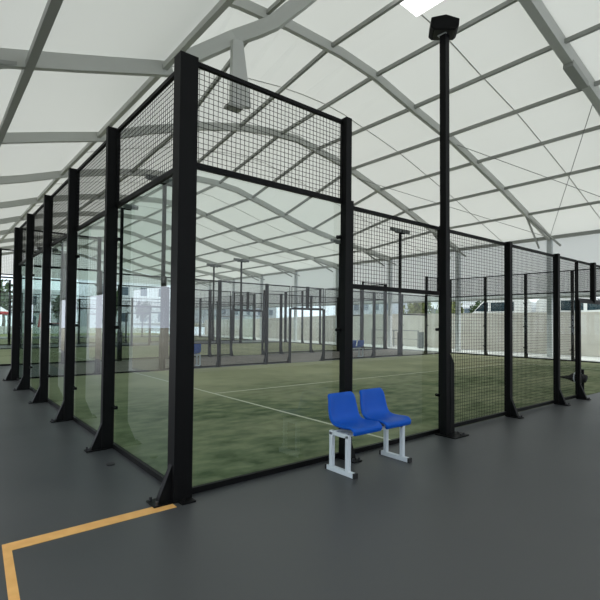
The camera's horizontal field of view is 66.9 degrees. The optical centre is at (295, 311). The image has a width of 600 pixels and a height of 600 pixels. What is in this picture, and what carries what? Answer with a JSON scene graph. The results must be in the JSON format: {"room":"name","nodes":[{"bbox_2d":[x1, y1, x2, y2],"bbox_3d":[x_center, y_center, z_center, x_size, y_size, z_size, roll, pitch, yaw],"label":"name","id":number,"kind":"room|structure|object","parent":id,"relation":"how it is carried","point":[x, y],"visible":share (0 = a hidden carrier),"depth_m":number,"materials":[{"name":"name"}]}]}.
{"room":"sports hall","nodes":[
{"label":"sports hall","id":0,"kind":"room"},
{"bbox_2d":[1,251,169,284],"bbox_3d":[-22.289,-4.642,45.914,25.260,2.791,0.001,2,-2,-39],"label":"wall","id":1,"kind":"structure","parent":0,"point":[81,275],"depth_m":46.21,"materials":[{"name":"fabric"}]},
{"bbox_2d":[0,0,599,282],"bbox_3d":[-5.047,-5.677,24.568,25.260,3.950,54.700,2,-2,-39],"label":"ceiling","id":2,"kind":"structure","parent":0,"point":[51,101],"depth_m":15.52,"materials":[{"name":"fabric"}]},
{"bbox_2d":[186,0,316,62],"bbox_3d":[-1.062,-6.532,10.517,3.367,2.308,0.418,1,-1,-7],"label":"roof beam","id":3,"kind":"structure","parent":2,"relation":"attached to","point":[215,46],"depth_m":10.51,"materials":[{"name":"grey metal"}]},
{"bbox_2d":[224,39,250,112],"bbox_3d":[-1.321,-5.475,10.546,0.630,1.650,0.240,2,-2,-39],"label":"hanger","id":4,"kind":"object","parent":3,"relation":"attached to","point":[238,69],"visible":0.86,"depth_m":10.47,"materials":[{"name":"grey paint"}]},
{"bbox_2d":[0,334,599,599],"bbox_3d":[-4.592,2.235,24.940,27.800,0.200,56.100,2,-2,-39],"label":"floor","id":5,"kind":"structure","parent":0,"point":[508,509],"depth_m":3.61,"materials":[{"name":"grey concrete"}]},
{"bbox_2d":[0,248,1,298],"bbox_3d":[-13.359,-0.093,19.253,0.370,4.000,10.400,2,-2,-39],"label":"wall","id":6,"kind":"structure","parent":5,"relation":"on","point":[0,248],"depth_m":15.42,"materials":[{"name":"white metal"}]},
{"bbox_2d":[37,246,57,251],"bbox_3d":[-15.979,-1.011,29.142,1.180,6.257,0.360,2,-2,-39],"label":"floodlight pole","id":7,"kind":"object","parent":5,"relation":"on","point":[52,249],"visible":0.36,"depth_m":29.31,"materials":[{"name":"black metal"}]},
{"bbox_2d":[52,237,66,346],"bbox_3d":[-13.367,-1.062,25.904,1.180,6.257,0.360,2,-2,-39],"label":"floodlight pole","id":8,"kind":"object","parent":5,"relation":"on","point":[61,242],"visible":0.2,"depth_m":25.87,"materials":[{"name":"black metal"}]},
{"bbox_2d":[2,250,170,281],"bbox_3d":[-22.318,-1.783,45.717,25.460,8.465,1.073,2,-2,-39],"label":"roof frame","id":9,"kind":"object","parent":5,"relation":"on","point":[59,251],"visible":0.23,"depth_m":47.00,"materials":[{"name":"grey paint"}]},
{"bbox_2d":[2,504,175,599],"bbox_3d":[-1.049,1.639,2.829,1.362,0.003,1.822,2,-2,-39],"label":"tape","id":10,"kind":"object","parent":5,"relation":"on","point":[10,574],"visible":1,"depth_m":3.30,"materials":[{"name":"orange paint"}]},
{"bbox_2d":[0,298,199,338],"bbox_3d":[-17.788,0.371,40.896,20.000,4.020,0.300,2,-2,-39],"label":"wall","id":11,"kind":"structure","parent":5,"relation":"on","point":[156,333],"depth_m":40.22,"materials":[{"name":"black metal"}]},
{"bbox_2d":[2,50,198,507],"bbox_3d":[-4.255,-0.270,7.969,0.370,4.000,10.400,2,-2,-39],"label":"fence","id":12,"kind":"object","parent":5,"relation":"on","point":[176,486],"depth_m":5.58,"materials":[{"name":"black metal"}]},
{"bbox_2d":[0,243,211,312],"bbox_3d":[-19.179,-1.844,41.826,25.460,8.465,1.073,2,-2,-39],"label":"roof frame","id":13,"kind":"object","parent":5,"relation":"on","point":[56,245],"visible":0.42,"depth_m":44.16,"materials":[{"name":"grey paint"}]},
{"bbox_2d":[0,235,234,290],"bbox_3d":[-16.040,-1.905,37.935,25.460,8.465,1.073,2,-2,-39],"label":"roof frame","id":14,"kind":"object","parent":5,"relation":"on","point":[218,276],"visible":0.39,"depth_m":40.39,"materials":[{"name":"grey paint"}]},
{"bbox_2d":[0,337,242,343],"bbox_3d":[-14.588,2.312,36.856,19.960,0.012,9.960,2,-2,-39],"label":"turf","id":15,"kind":"object","parent":5,"relation":"on","point":[2,341],"visible":0.33,"depth_m":35.24,"materials":[{"name":"green plant"}]},
{"bbox_2d":[0,280,253,344],"bbox_3d":[-11.346,0.246,32.911,20.000,4.020,0.300,2,-2,-39],"label":"wall","id":16,"kind":"structure","parent":5,"relation":"on","point":[9,287],"depth_m":30.82,"materials":[{"name":"black metal"}]},
{"bbox_2d":[117,204,138,360],"bbox_3d":[-6.875,-1.188,17.858,1.180,6.257,0.360,2,-2,-39],"label":"floodlight pole","id":17,"kind":"object","parent":5,"relation":"on","point":[126,206],"visible":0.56,"depth_m":17.82,"materials":[{"name":"black metal"}]},
{"bbox_2d":[0,224,264,338],"bbox_3d":[-12.900,-1.966,34.044,25.460,8.465,1.073,2,-2,-39],"label":"roof frame","id":18,"kind":"object","parent":5,"relation":"on","point":[2,232],"visible":0.52,"depth_m":36.31,"materials":[{"name":"grey paint"}]},
{"bbox_2d":[195,229,599,284],"bbox_3d":[4.599,-3.477,32.316,0.140,0.170,54.700,2,-2,-39],"label":"beam","id":19,"kind":"structure","parent":18,"relation":"attached to","point":[591,231],"depth_m":26.00,"materials":[{"name":"grey metal"}]},
{"bbox_2d":[0,274,284,348],"bbox_3d":[-8.684,0.194,29.612,20.000,4.020,0.300,2,-2,-39],"label":"wall","id":20,"kind":"structure","parent":5,"relation":"on","point":[34,298],"depth_m":28.22,"materials":[{"name":"black metal"}]},
{"bbox_2d":[0,211,299,340],"bbox_3d":[-9.761,-2.027,30.153,25.460,8.465,1.073,2,-2,-39],"label":"roof frame","id":21,"kind":"object","parent":5,"relation":"on","point":[128,216],"visible":0.63,"depth_m":33.25,"materials":[{"name":"grey paint"}]},
{"bbox_2d":[145,174,171,370],"bbox_3d":[-4.263,-1.239,14.620,1.180,6.257,0.360,2,-2,-39],"label":"floodlight pole","id":22,"kind":"object","parent":5,"relation":"on","point":[168,182],"visible":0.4,"depth_m":14.59,"materials":[{"name":"black metal"}]},
{"bbox_2d":[0,194,338,343],"bbox_3d":[-6.622,-2.088,26.261,25.460,8.465,1.073,2,-2,-39],"label":"roof frame","id":23,"kind":"object","parent":5,"relation":"on","point":[28,201],"visible":0.61,"depth_m":27.99,"materials":[{"name":"grey paint"}]},
{"bbox_2d":[0,342,370,363],"bbox_3d":[-5.484,2.135,25.571,19.960,0.012,9.960,2,-2,-39],"label":"turf","id":24,"kind":"object","parent":5,"relation":"on","point":[87,353],"visible":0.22,"depth_m":23.24,"materials":[{"name":"green plant"}]},
{"bbox_2d":[0,249,383,365],"bbox_3d":[-2.242,0.069,21.627,20.000,4.020,0.300,2,-2,-39],"label":"fence","id":25,"kind":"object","parent":5,"relation":"on","point":[63,271],"depth_m":20.39,"materials":[{"name":"black metal"}]},
{"bbox_2d":[0,169,395,346],"bbox_3d":[-3.482,-2.150,22.370,25.460,8.465,1.073,2,-2,-39],"label":"roof frame","id":26,"kind":"object","parent":5,"relation":"on","point":[13,179],"visible":0.64,"depth_m":22.69,"materials":[{"name":"grey paint"}]},
{"bbox_2d":[207,263,220,339],"bbox_3d":[-6.640,-0.734,36.672,1.180,6.257,0.360,2,-2,-39],"label":"floodlight pole","id":27,"kind":"object","parent":5,"relation":"on","point":[208,264],"visible":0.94,"depth_m":36.64,"materials":[{"name":"black metal"}]},
{"bbox_2d":[199,294,255,339],"bbox_3d":[-6.672,0.552,43.270,0.370,4.000,10.400,2,-2,-39],"label":"wall","id":28,"kind":"structure","parent":5,"relation":"on","point":[254,315],"depth_m":40.88,"materials":[{"name":"black metal"}]},
{"bbox_2d":[19,228,438,378],"bbox_3d":[0.420,0.017,18.327,20.000,4.020,0.300,2,-2,-39],"label":"fence","id":29,"kind":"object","parent":5,"relation":"on","point":[296,305],"depth_m":16.59,"materials":[{"name":"black metal"}]},
{"bbox_2d":[2,122,465,350],"bbox_3d":[-0.339,-2.646,18.490,25.460,9.335,1.074,2,-2,-39],"label":"roof frame","id":30,"kind":"object","parent":5,"relation":"on","point":[10,137],"visible":0.59,"depth_m":17.00,"materials":[{"name":"grey paint"}]},
{"bbox_2d":[233,258,248,341],"bbox_3d":[-4.028,-0.785,33.435,1.180,6.257,0.360,2,-2,-39],"label":"floodlight pole","id":31,"kind":"object","parent":5,"relation":"on","point":[235,259],"visible":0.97,"depth_m":33.42,"materials":[{"name":"black metal"}]},
{"bbox_2d":[49,349,434,373],"bbox_3d":[-0.371,2.066,20.349,18.400,0.004,3.850,2,-2,-39],"label":"concrete strip","id":32,"kind":"object","parent":5,"relation":"on","point":[120,366],"depth_m":18.41,"materials":[{"name":"grey concrete"}]},
{"bbox_2d":[194,344,201,365],"bbox_3d":[-3.778,1.520,15.692,0.967,0.801,0.468,2,-2,-39],"label":"seat","id":33,"kind":"object","parent":32,"relation":"on","point":[198,346],"visible":0.2,"depth_m":15.82,"materials":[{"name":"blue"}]},
{"bbox_2d":[353,340,364,356],"bbox_3d":[2.674,1.710,20.830,0.967,0.801,0.468,2,-2,-39],"label":"seat","id":34,"kind":"object","parent":32,"relation":"on","point":[361,342],"visible":0.48,"depth_m":20.86,"materials":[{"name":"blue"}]},
{"bbox_2d":[0,0,560,356],"bbox_3d":[2.803,-2.907,14.603,25.460,9.735,1.074,2,-2,-39],"label":"roof frame","id":35,"kind":"object","parent":5,"relation":"on","point":[9,58],"visible":0.77,"depth_m":12.31,"materials":[{"name":"grey paint"}]},
{"bbox_2d":[357,178,542,235],"bbox_3d":[7.715,-4.916,21.811,9.866,2.420,0.024,1,-1,-8],"label":"cable","id":36,"kind":"object","parent":35,"relation":"attached to","point":[357,178],"visible":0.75,"depth_m":21.77,"materials":[{"name":"silver metal"}]},
{"bbox_2d":[550,105,592,234],"bbox_3d":[10.761,-5.035,18.038,0.024,2.540,9.718,0,-1,22],"label":"cable","id":37,"kind":"object","parent":35,"relation":"attached to","point":[592,105],"visible":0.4,"depth_m":16.59,"materials":[{"name":"silver metal"}]},
{"bbox_2d":[20,353,599,486],"bbox_3d":[3.620,1.957,14.287,19.960,0.012,9.960,2,-2,-39],"label":"turf","id":38,"kind":"object","parent":5,"relation":"on","point":[232,437],"visible":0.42,"depth_m":8.95,"materials":[{"name":"green plant"}]},
{"bbox_2d":[133,355,590,439],"bbox_3d":[3.620,1.950,14.287,13.950,0.002,9.960,2,-2,-39],"label":"court lines","id":39,"kind":"object","parent":38,"relation":"on","point":[417,355],"visible":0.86,"depth_m":10.05,"materials":[{"name":"beige paint"}]},
{"bbox_2d":[561,369,587,388],"bbox_3d":[6.504,1.618,10.723,0.257,0.550,0.659,2,-2,-39],"label":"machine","id":40,"kind":"object","parent":38,"relation":"on","point":[584,377],"visible":0.4,"depth_m":10.51,"materials":[{"name":"black metal"}]},
{"bbox_2d":[331,238,339,350],"bbox_3d":[2.464,-0.911,25.388,1.180,6.257,0.360,2,-2,-39],"label":"floodlight pole","id":41,"kind":"object","parent":5,"relation":"on","point":[336,241],"visible":0.48,"depth_m":25.29,"materials":[{"name":"black metal"}]},
{"bbox_2d":[284,284,388,348],"bbox_3d":[2.432,0.375,31.985,0.370,4.000,10.400,2,-2,-39],"label":"wall","id":42,"kind":"structure","parent":5,"relation":"on","point":[320,294],"depth_m":31.95,"materials":[{"name":"black metal"}]},
{"bbox_2d":[325,388,411,479],"bbox_3d":[0.825,1.313,5.087,0.967,0.801,0.468,2,-2,-39],"label":"seat","id":43,"kind":"object","parent":5,"relation":"on","point":[343,412],"visible":1,"depth_m":5.08,"materials":[{"name":"blue plastic"}]},
{"bbox_2d":[192,62,599,493],"bbox_3d":[6.862,-0.109,10.343,20.000,4.020,0.300,2,-2,-39],"label":"fence","id":44,"kind":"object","parent":5,"relation":"on","point":[346,236],"depth_m":6.63,"materials":[{"name":"black metal"}]},
{"bbox_2d":[195,334,599,361],"bbox_3d":[5.017,2.406,32.561,3.230,0.020,54.700,2,-2,-39],"label":"concrete strip","id":45,"kind":"object","parent":5,"relation":"on","point":[583,358],"visible":0.33,"depth_m":26.59,"materials":[{"name":"grey concrete"}]},
{"bbox_2d":[371,329,418,347],"bbox_3d":[6.620,1.804,30.651,0.050,1.125,4.000,2,-2,-39],"label":"handrail","id":46,"kind":"object","parent":45,"relation":"on","point":[417,339],"visible":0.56,"depth_m":29.27,"materials":[{"name":"grey metal"}]},
{"bbox_2d":[419,332,423,348],"bbox_3d":[7.947,1.820,28.734,0.060,1.030,0.350,2,-2,-39],"label":"notice board","id":47,"kind":"object","parent":45,"relation":"on","point":[421,334],"visible":1,"depth_m":28.69,"materials":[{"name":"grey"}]},
{"bbox_2d":[390,227,409,354],"bbox_3d":[5.076,-0.962,22.150,1.180,6.257,0.360,2,-2,-39],"label":"floodlight pole","id":48,"kind":"object","parent":5,"relation":"on","point":[394,229],"visible":0.61,"depth_m":22.10,"materials":[{"name":"black metal"}]},
{"bbox_2d":[428,14,468,438],"bbox_3d":[2.145,-1.224,6.529,0.511,5.969,0.475,1,-1,-39],"label":"floodlight pole","id":49,"kind":"object","parent":5,"relation":"on","point":[444,28],"visible":1,"depth_m":6.49,"materials":[{"name":"black metal"}]},
{"bbox_2d":[450,268,599,362],"bbox_3d":[11.536,0.198,20.701,0.370,4.000,10.400,2,-2,-39],"label":"wall","id":50,"kind":"structure","parent":5,"relation":"on","point":[572,271],"depth_m":21.50,"materials":[{"name":"black metal"}]},
{"bbox_2d":[518,0,599,115],"bbox_3d":[5.754,-3.001,10.946,25.460,9.810,1.074,2,-2,-39],"label":"roof frame","id":51,"kind":"object","parent":5,"relation":"on","point":[537,11],"visible":1,"depth_m":12.03,"materials":[{"name":"grey paint"}]},
{"bbox_2d":[0,0,62,145],"bbox_3d":[-12.869,-4.406,18.238,0.140,0.232,54.700,2,-2,-39],"label":"roof beam","id":52,"kind":"structure","parent":51,"relation":"attached to","point":[52,7],"depth_m":8.02,"materials":[{"name":"grey metal"}]},
{"bbox_2d":[0,0,234,241],"bbox_3d":[-10.851,-5.294,19.880,0.110,0.273,54.700,2,-2,-39],"label":"roof beam","id":53,"kind":"structure","parent":51,"relation":"attached to","point":[221,6],"depth_m":10.79,"materials":[{"name":"grey metal"}]},
{"bbox_2d":[34,0,285,241],"bbox_3d":[-8.718,-6.777,21.624,0.090,1.703,54.700,2,-2,-39],"label":"roof beam","id":54,"kind":"structure","parent":51,"relation":"attached to","point":[277,3],"depth_m":14.15,"materials":[{"name":"grey metal"}]},
{"bbox_2d":[54,0,403,247],"bbox_3d":[-6.927,-6.891,23.071,0.090,1.463,54.700,2,-2,-39],"label":"roof beam","id":55,"kind":"structure","parent":51,"relation":"attached to","point":[393,3],"depth_m":14.09,"materials":[{"name":"grey metal"}]},
{"bbox_2d":[77,0,517,249],"bbox_3d":[-5.410,-6.799,24.294,0.090,1.235,54.700,2,-2,-39],"label":"roof beam","id":56,"kind":"structure","parent":51,"relation":"attached to","point":[506,3],"depth_m":14.37,"materials":[{"name":"grey metal"}]},
{"bbox_2d":[91,23,599,258],"bbox_3d":[-3.896,-6.367,25.508,0.090,1.165,54.700,2,-2,-39],"label":"roof purlin","id":57,"kind":"structure","parent":51,"relation":"attached to","point":[594,28],"depth_m":14.93,"materials":[{"name":"grey metal"}]},
{"bbox_2d":[117,80,599,263],"bbox_3d":[-2.267,-5.826,26.814,0.090,1.334,54.700,2,-2,-39],"label":"roof purlin","id":58,"kind":"structure","parent":51,"relation":"attached to","point":[596,83],"depth_m":17.50,"materials":[{"name":"grey metal"}]},
{"bbox_2d":[131,125,599,271],"bbox_3d":[-0.716,-5.243,28.056,0.090,1.273,54.700,2,-2,-39],"label":"roof purlin","id":59,"kind":"structure","parent":51,"relation":"attached to","point":[594,128],"depth_m":19.71,"materials":[{"name":"grey metal"}]},
{"bbox_2d":[154,165,599,275],"bbox_3d":[0.991,-4.676,29.424,0.090,1.024,54.700,2,-2,-39],"label":"roof purlin","id":60,"kind":"structure","parent":51,"relation":"attached to","point":[598,166],"depth_m":20.99,"materials":[{"name":"grey metal"}]},
{"bbox_2d":[170,200,599,280],"bbox_3d":[2.776,-4.095,30.855,0.090,0.582,54.700,2,-2,-39],"label":"roof purlin","id":61,"kind":"structure","parent":51,"relation":"attached to","point":[593,202],"depth_m":23.20,"materials":[{"name":"grey metal"}]},
{"bbox_2d":[458,145,599,196],"bbox_3d":[10.761,-5.035,18.038,9.718,2.540,0.024,1,-1,-10],"label":"cable","id":62,"kind":"object","parent":51,"relation":"attached to","point":[458,145],"visible":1,"depth_m":17.74,"materials":[{"name":"silver metal"}]},
{"bbox_2d":[195,229,599,309],"bbox_3d":[4.713,-2.060,32.386,0.100,3.135,54.700,2,-2,-39],"label":"wall","id":63,"kind":"structure","parent":0,"point":[585,248],"depth_m":27.69,"materials":[{"name":"fabric"}]},
{"bbox_2d":[39,203,315,266],"bbox_3d":[-5.954,-5.008,29.930,19.912,2.466,0.030,2,-2,-39],"label":"roof beam","id":64,"kind":"structure","parent":63,"relation":"attached to","point":[67,203],"depth_m":31.02,"materials":[{"name":"grey metal"}]},
{"bbox_2d":[60,182,364,260],"bbox_3d":[-2.815,-5.069,26.039,19.912,2.466,0.030,2,-2,-39],"label":"roof beam","id":65,"kind":"structure","parent":63,"relation":"attached to","point":[82,182],"depth_m":26.07,"materials":[{"name":"grey metal"}]},
{"bbox_2d":[86,147,423,252],"bbox_3d":[0.326,-5.335,22.152,19.912,2.878,0.030,2,-2,-39],"label":"roof beam","id":66,"kind":"structure","parent":63,"relation":"attached to","point":[162,147],"depth_m":20.81,"materials":[{"name":"grey metal"}]},
{"bbox_2d":[172,66,501,241],"bbox_3d":[3.467,-5.681,18.266,19.917,3.446,0.030,2,-2,-39],"label":"roof beam","id":67,"kind":"structure","parent":63,"relation":"attached to","point":[172,66],"depth_m":17.76,"materials":[{"name":"grey metal"}]},
{"bbox_2d":[421,14,599,217],"bbox_3d":[8.772,-5.795,16.317,14.111,3.690,0.030,2,-2,-39],"label":"cable","id":68,"kind":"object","parent":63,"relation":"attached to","point":[421,14],"depth_m":14.90,"materials":[{"name":"grey metal"}]},
{"bbox_2d":[204,312,599,356],"bbox_3d":[9.777,1.218,29.546,0.300,2.350,66.000,2,-2,-39],"label":"wall","id":69,"kind":"structure","parent":0,"point":[590,321],"depth_m":28.03,"materials":[{"name":"beige concrete"}]},
{"label":"outside","id":70,"kind":"structure","parent":0,"visible":0},
{"bbox_3d":[-63.971,2.578,53.870,84.500,0.280,63.500,2,-2,-39],"label":"ground","id":71,"kind":"structure","parent":70,"visible":0},
{"bbox_2d":[0,279,12,325],"bbox_3d":[-42.617,-0.961,65.369,3.974,7.832,5.585,1,-1,-6],"label":"tree","id":72,"kind":"object","parent":71,"relation":"on","point":[3,299],"visible":0.57,"depth_m":65.22,"materials":[{"name":"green plant"}]},
{"bbox_2d":[22,289,59,325],"bbox_3d":[-41.493,-0.092,74.296,6.400,6.500,8.400,2,-2,-39],"label":"building","id":73,"kind":"structure","parent":71,"relation":"on","point":[35,317],"depth_m":70.48,"materials":[{"name":"white"}]},
{"bbox_2d":[50,296,78,318],"bbox_3d":[-32.321,0.202,63.635,3.131,5.628,4.819,0,-1,4],"label":"tree","id":74,"kind":"object","parent":71,"relation":"on","point":[58,300],"visible":0.11,"depth_m":62.15,"materials":[{"name":"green plant"}]},
{"bbox_2d":[0,326,145,333],"bbox_3d":[-29.730,2.472,60.808,19.500,0.970,0.300,2,-2,-39],"label":"wall","id":75,"kind":"structure","parent":71,"relation":"on","point":[33,330],"depth_m":59.46,"materials":[{"name":"white"}]},
{"bbox_2d":[0,333,169,335],"bbox_3d":[-25.089,2.850,55.038,19.500,0.029,14.500,2,-2,-39],"label":"lawn","id":76,"kind":"structure","parent":71,"relation":"on","point":[58,333],"depth_m":54.54,"materials":[{"name":"green plant"}]},
{"bbox_2d":[0,307,7,334],"bbox_3d":[-35.719,0.733,53.241,3.240,3.900,3.240,2,-2,-39],"label":"canopy tent","id":77,"kind":"object","parent":76,"relation":"on","point":[3,309],"visible":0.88,"depth_m":52.97,"materials":[{"name":"white fabric"}]},
{"bbox_2d":[37,313,40,334],"bbox_3d":[-30.734,1.369,54.684,0.700,2.800,0.700,2,-2,-39],"label":"parasol","id":78,"kind":"object","parent":76,"relation":"on","point":[40,313],"visible":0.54,"depth_m":54.50,"materials":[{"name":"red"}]},
{"bbox_2d":[78,280,169,331],"bbox_3d":[-30.063,-1.045,79.677,12.900,8.900,10.400,2,-2,-39],"label":"building","id":79,"kind":"structure","parent":71,"relation":"on","point":[91,321],"depth_m":75.98,"materials":[{"name":"white"}]},
{"bbox_2d":[135,301,151,324],"bbox_3d":[-23.680,0.774,70.670,2.758,4.982,2.466,1,-1,-8],"label":"tree","id":80,"kind":"object","parent":71,"relation":"on","point":[147,309],"visible":0.27,"depth_m":70.43,"materials":[{"name":"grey plant"}]},
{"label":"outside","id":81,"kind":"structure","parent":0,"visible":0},
{"bbox_2d":[135,323,204,326],"bbox_3d":[15.289,2.493,75.091,65.500,0.300,150.000,2,-2,-39],"label":"ground","id":82,"kind":"structure","parent":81,"point":[135,323],"depth_m":68.92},
{"bbox_2d":[196,307,275,322],"bbox_3d":[-15.792,0.251,111.729,20.400,5.300,10.400,2,-2,-39],"label":"building","id":83,"kind":"structure","parent":82,"relation":"on","point":[272,312],"depth_m":107.34,"materials":[{"name":"grey"}]},
{"bbox_2d":[353,303,409,314],"bbox_3d":[17.881,0.267,87.497,10.400,4.800,10.400,2,-2,-39],"label":"building","id":84,"kind":"structure","parent":82,"relation":"on","point":[378,307],"depth_m":83.00,"materials":[{"name":"grey"}]},
{"bbox_2d":[403,302,434,313],"bbox_3d":[13.441,-0.030,49.617,3.176,3.529,3.451,2,-2,-39],"label":"tree","id":85,"kind":"object","parent":82,"relation":"on","point":[418,311],"visible":0.48,"depth_m":49.08,"materials":[{"name":"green plant"}]},
{"bbox_2d":[412,301,480,313],"bbox_3d":[26.517,0.410,75.188,8.400,4.100,12.400,2,-2,-39],"label":"building","id":86,"kind":"structure","parent":82,"relation":"on","point":[435,304],"depth_m":69.54,"materials":[{"name":"white"}]},
{"bbox_2d":[435,302,463,313],"bbox_3d":[15.903,0.148,46.704,2.762,3.082,3.061,0,-1,4],"label":"tree","id":87,"kind":"object","parent":82,"relation":"on","point":[437,310],"visible":0.16,"depth_m":46.04,"materials":[{"name":"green plant"}]},
{"bbox_2d":[468,301,482,312],"bbox_3d":[19.100,0.197,46.149,2.975,3.011,2.485,0,-1,18],"label":"tree","id":88,"kind":"object","parent":82,"relation":"on","point":[479,303],"visible":0.06,"depth_m":46.26,"materials":[{"name":"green plant"}]},
{"bbox_2d":[473,299,536,312],"bbox_3d":[14.720,0.249,32.296,1.930,2.120,4.850,2,-2,-39],"label":"van","id":89,"kind":"object","parent":82,"relation":"on","point":[519,300],"visible":0.06,"depth_m":30.81,"materials":[{"name":"white paint"}]},
{"bbox_2d":[536,297,599,311],"bbox_3d":[17.891,0.188,28.366,1.930,2.120,4.850,2,-2,-39],"label":"van","id":90,"kind":"object","parent":82,"relation":"on","point":[585,307],"visible":0.11,"depth_m":28.10,"materials":[{"name":"white paint"}]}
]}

